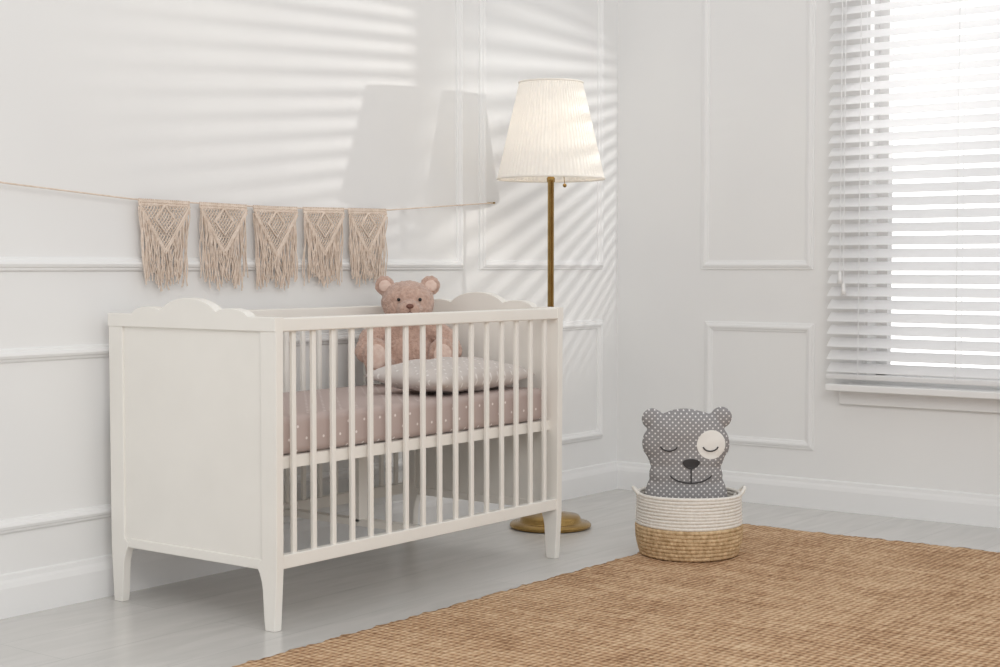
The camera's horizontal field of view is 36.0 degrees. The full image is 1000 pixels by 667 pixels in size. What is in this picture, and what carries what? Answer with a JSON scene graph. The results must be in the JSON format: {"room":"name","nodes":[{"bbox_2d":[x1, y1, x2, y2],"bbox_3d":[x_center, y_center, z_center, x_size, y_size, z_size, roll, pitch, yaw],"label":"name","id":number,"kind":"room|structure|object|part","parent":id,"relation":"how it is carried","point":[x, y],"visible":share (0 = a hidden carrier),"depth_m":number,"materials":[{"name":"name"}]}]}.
{"room":"children's room","nodes":[
{"label":"children's room","id":0,"kind":"room"},
{"bbox_2d":[0,0,617,573],"bbox_3d":[-1.651,-0.653,3.535,0.150,2.800,7.150,2,3,37],"label":"wall","id":1,"kind":"structure","parent":0,"point":[290,103],"depth_m":4.62,"materials":[{"name":"paint"}]},
{"bbox_2d":[0,331,401,533],"bbox_3d":[-0.757,0.248,4.617,0.019,0.474,2.092,2,3,37],"label":"trim","id":2,"kind":"structure","parent":1,"relation":"attached to","point":[100,350],"depth_m":4.09,"materials":[{"name":"white paint"}]},
{"bbox_2d":[0,0,463,270],"bbox_3d":[-0.757,-1.018,4.562,0.019,1.660,2.092,2,3,37],"label":"trim","id":3,"kind":"structure","parent":1,"relation":"attached to","point":[6,263],"depth_m":5.13,"materials":[{"name":"white paint"}]},
{"bbox_2d":[0,181,494,291],"bbox_3d":[-0.811,-0.290,4.508,0.036,0.335,2.597,2,3,37],"label":"garland","id":4,"kind":"object","parent":1,"relation":"attached to","point":[334,253],"visible":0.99,"depth_m":4.62,"materials":[{"name":"fabric"}]},
{"bbox_2d":[0,461,617,618],"bbox_3d":[-1.630,0.695,3.483,0.016,0.112,7.000,2,3,37],"label":"baseboard","id":5,"kind":"structure","parent":1,"relation":"attached to","point":[32,590],"depth_m":4.34,"materials":[{"name":"white paint"}]},
{"bbox_2d":[479,0,603,269],"bbox_3d":[0.172,-1.071,5.790,0.019,1.660,0.799,2,3,37],"label":"trim","id":6,"kind":"structure","parent":1,"relation":"attached to","point":[484,264],"depth_m":5.71,"materials":[{"name":"white paint"}]},
{"bbox_2d":[562,320,602,443],"bbox_3d":[0.172,0.195,5.845,0.019,0.474,0.799,2,3,37],"label":"trim","id":7,"kind":"structure","parent":1,"relation":"attached to","point":[586,324],"depth_m":6.13,"materials":[{"name":"white paint"}]},
{"bbox_2d":[0,489,999,666],"bbox_3d":[0.742,0.849,1.788,6.150,0.050,7.150,2,3,37],"label":"floor","id":8,"kind":"structure","parent":0,"point":[215,620],"depth_m":4.30,"materials":[{"name":"laminate"}]},
{"bbox_2d":[108,292,562,631],"bbox_3d":[-0.429,0.298,4.449,0.634,0.821,1.233,2,3,37],"label":"crib","id":9,"kind":"object","parent":8,"relation":"on","point":[197,386],"visible":0.95,"depth_m":4.07,"materials":[{"name":"paint"}]},
{"bbox_3d":[-1.015,0.349,4.141,0.074,0.745,0.025,2,3,37],"label":"leg","id":10,"kind":"part","parent":9,"relation":"part of","materials":[{"name":"paint"}]},
{"bbox_3d":[-0.792,0.277,3.969,0.526,0.595,0.013,2,3,37],"label":"panel","id":11,"kind":"part","parent":9,"relation":"part of","materials":[{"name":"paint"}]},
{"bbox_3d":[-0.792,0.566,3.981,0.526,0.025,0.021,2,3,37],"label":"rail","id":12,"kind":"part","parent":9,"relation":"part of","materials":[{"name":"paint"}]},
{"bbox_3d":[-0.568,0.364,3.803,0.074,0.745,0.025,2,3,37],"label":"leg","id":13,"kind":"part","parent":9,"relation":"part of","materials":[{"name":"paint"}]},
{"bbox_3d":[-0.668,-0.057,4.615,0.032,0.034,1.181,2,3,37],"label":"rail","id":14,"kind":"part","parent":9,"relation":"part of","materials":[{"name":"paint"}]},
{"bbox_3d":[-0.668,0.530,4.640,0.024,0.035,1.181,2,3,37],"label":"rail","id":15,"kind":"part","parent":9,"relation":"part of","materials":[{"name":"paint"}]},
{"bbox_3d":[-0.290,0.308,5.099,0.074,0.745,0.025,2,3,37],"label":"leg","id":16,"kind":"part","parent":9,"relation":"part of","materials":[{"name":"paint"}]},
{"bbox_2d":[283,383,540,454],"bbox_3d":[-0.425,0.231,4.444,0.540,0.100,1.169,2,3,37],"label":"mattress","id":17,"kind":"object","parent":9,"relation":"in","point":[342,393],"visible":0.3,"depth_m":4.27,"materials":[{"name":"fabric"}]},
{"bbox_2d":[355,276,461,370],"bbox_3d":[-0.289,-0.017,4.851,0.343,0.331,0.200,0,2,-7],"label":"teddy bear","id":18,"kind":"object","parent":17,"relation":"on","point":[409,296],"visible":0.63,"depth_m":4.81},
{"bbox_2d":[363,357,534,393],"bbox_3d":[-0.145,0.123,4.628,0.280,0.103,0.500,2,3,34],"label":"pillow","id":19,"kind":"object","parent":17,"relation":"on","point":[447,362],"visible":0.64,"depth_m":4.49,"materials":[{"name":"white fabric"}]},
{"bbox_3d":[-0.191,0.546,4.280,0.024,0.035,1.181,2,3,37],"label":"rail","id":20,"kind":"part","parent":9,"relation":"part of","materials":[{"name":"paint"}]},
{"bbox_3d":[-0.191,-0.041,4.254,0.032,0.034,1.181,2,3,37],"label":"rail","id":21,"kind":"part","parent":9,"relation":"part of","materials":[{"name":"paint"}]},
{"bbox_3d":[-0.067,0.525,4.939,0.526,0.025,0.021,2,3,37],"label":"rail","id":22,"kind":"part","parent":9,"relation":"part of","materials":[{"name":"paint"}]},
{"bbox_3d":[-0.067,0.235,4.927,0.526,0.595,0.013,2,3,37],"label":"panel","id":23,"kind":"part","parent":9,"relation":"part of","materials":[{"name":"paint"}]},
{"bbox_3d":[0.157,0.323,4.761,0.074,0.745,0.025,2,3,37],"label":"leg","id":24,"kind":"part","parent":9,"relation":"part of","materials":[{"name":"paint"}]},
{"bbox_2d":[496,78,605,532],"bbox_3d":[0.174,-0.096,5.303,0.376,1.531,0.376,-1,3,-22],"label":"floor lamp","id":25,"kind":"object","parent":8,"relation":"on","point":[551,139],"visible":0.89,"depth_m":5.16,"materials":[{"name":"white fabric"}]},
{"bbox_3d":[0.174,-0.695,5.277,0.369,0.327,0.369,2,3,37],"label":"lamp shade","id":26,"kind":"part","parent":25,"relation":"part of","materials":[{"name":"white fabric"}]},
{"bbox_3d":[0.174,-0.858,5.270,0.225,0.007,0.225,2,3,37],"label":"shade trim","id":27,"kind":"part","parent":25,"relation":"part of","materials":[{"name":"white fabric"}]},
{"bbox_3d":[0.174,-0.531,5.284,0.376,0.008,0.376,2,3,37],"label":"shade trim","id":28,"kind":"part","parent":25,"relation":"part of","materials":[{"name":"white fabric"}]},
{"bbox_2d":[232,524,999,666],"bbox_3d":[0.783,0.742,3.528,2.102,0.012,2.994,2,3,37],"label":"jute rug","id":29,"kind":"object","parent":8,"relation":"on","point":[788,597],"visible":0.96,"depth_m":3.90,"materials":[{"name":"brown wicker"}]},
{"bbox_2d":[632,486,745,561],"bbox_3d":[0.587,0.579,4.790,0.335,0.212,0.335,-1,3,-31],"label":"rope basket","id":30,"kind":"object","parent":29,"relation":"on","point":[671,529],"visible":0.91,"depth_m":4.65,"materials":[{"name":"wicker"}]},
{"bbox_3d":[0.430,0.497,4.786,0.043,0.048,0.068,0,2,0],"label":"handle","id":31,"kind":"part","parent":30,"relation":"part of","materials":[{"name":"fabric"}]},
{"bbox_2d":[642,407,731,497],"bbox_3d":[0.580,0.446,4.791,0.279,0.439,0.120,0,2,2],"label":"cushion","id":32,"kind":"object","parent":30,"relation":"in","point":[686,449],"visible":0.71,"depth_m":4.74,"materials":[{"name":"grey fabric"}]},
{"bbox_3d":[0.744,0.497,4.786,0.043,0.048,0.068,0,2,0],"label":"handle","id":33,"kind":"part","parent":30,"relation":"part of","materials":[{"name":"fabric"}]},
{"bbox_2d":[617,0,999,494],"bbox_3d":[2.913,-0.693,4.470,6.000,2.800,0.150,2,3,37],"label":"wall","id":34,"kind":"structure","parent":0,"point":[758,48],"depth_m":5.87,"materials":[{"name":"paint"}]},
{"bbox_2d":[701,0,815,269],"bbox_3d":[0.971,-1.072,5.823,0.477,1.660,0.012,2,3,37],"label":"trim","id":35,"kind":"structure","parent":34,"relation":"attached to","point":[808,263],"depth_m":5.82,"materials":[{"name":"white paint"}]},
{"bbox_2d":[704,321,814,450],"bbox_3d":[0.982,0.194,5.869,0.465,0.474,0.012,2,3,37],"label":"trim","id":36,"kind":"structure","parent":34,"relation":"attached to","point":[809,329],"depth_m":5.83,"materials":[{"name":"white paint"}]},
{"bbox_2d":[617,461,999,527],"bbox_3d":[2.863,0.652,4.462,6.000,0.112,0.016,2,3,37],"label":"baseboard","id":37,"kind":"structure","parent":34,"relation":"attached to","point":[957,507],"depth_m":5.63,"materials":[{"name":"white paint"}]},
{"bbox_2d":[825,382,999,399],"bbox_3d":[1.942,0.217,5.129,1.795,0.025,0.135,2,3,37],"label":"sill","id":38,"kind":"structure","parent":34,"relation":"attached to","point":[846,387],"depth_m":5.42,"materials":[{"name":"white paint"}]},
{"bbox_2d":[826,0,999,386],"bbox_3d":[1.890,-0.801,5.074,1.725,1.976,0.084,2,3,37],"label":"blind","id":39,"kind":"object","parent":34,"relation":"attached to","point":[990,333],"visible":1,"depth_m":5.41,"materials":[{"name":"white plastic"}]},
{"bbox_3d":[1.891,0.177,5.118,1.725,0.018,0.050,2,3,37],"label":"rail","id":40,"kind":"part","parent":39,"relation":"part of","materials":[{"name":"white plastic"}]},
{"bbox_2d":[839,391,999,412],"bbox_3d":[1.944,0.255,5.138,1.740,0.052,0.020,2,3,37],"label":"apron","id":41,"kind":"object","parent":34,"relation":"attached to","point":[853,398],"visible":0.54,"depth_m":5.47,"materials":[{"name":"white paint"}]},
{"bbox_2d":[876,0,999,379],"bbox_3d":[1.983,-0.775,5.202,1.470,1.900,0.040,2,3,37],"label":"frame","id":42,"kind":"object","parent":34,"relation":"attached to","point":[892,11],"visible":0.29,"depth_m":5.62,"materials":[{"name":"white paint"}]}
]}

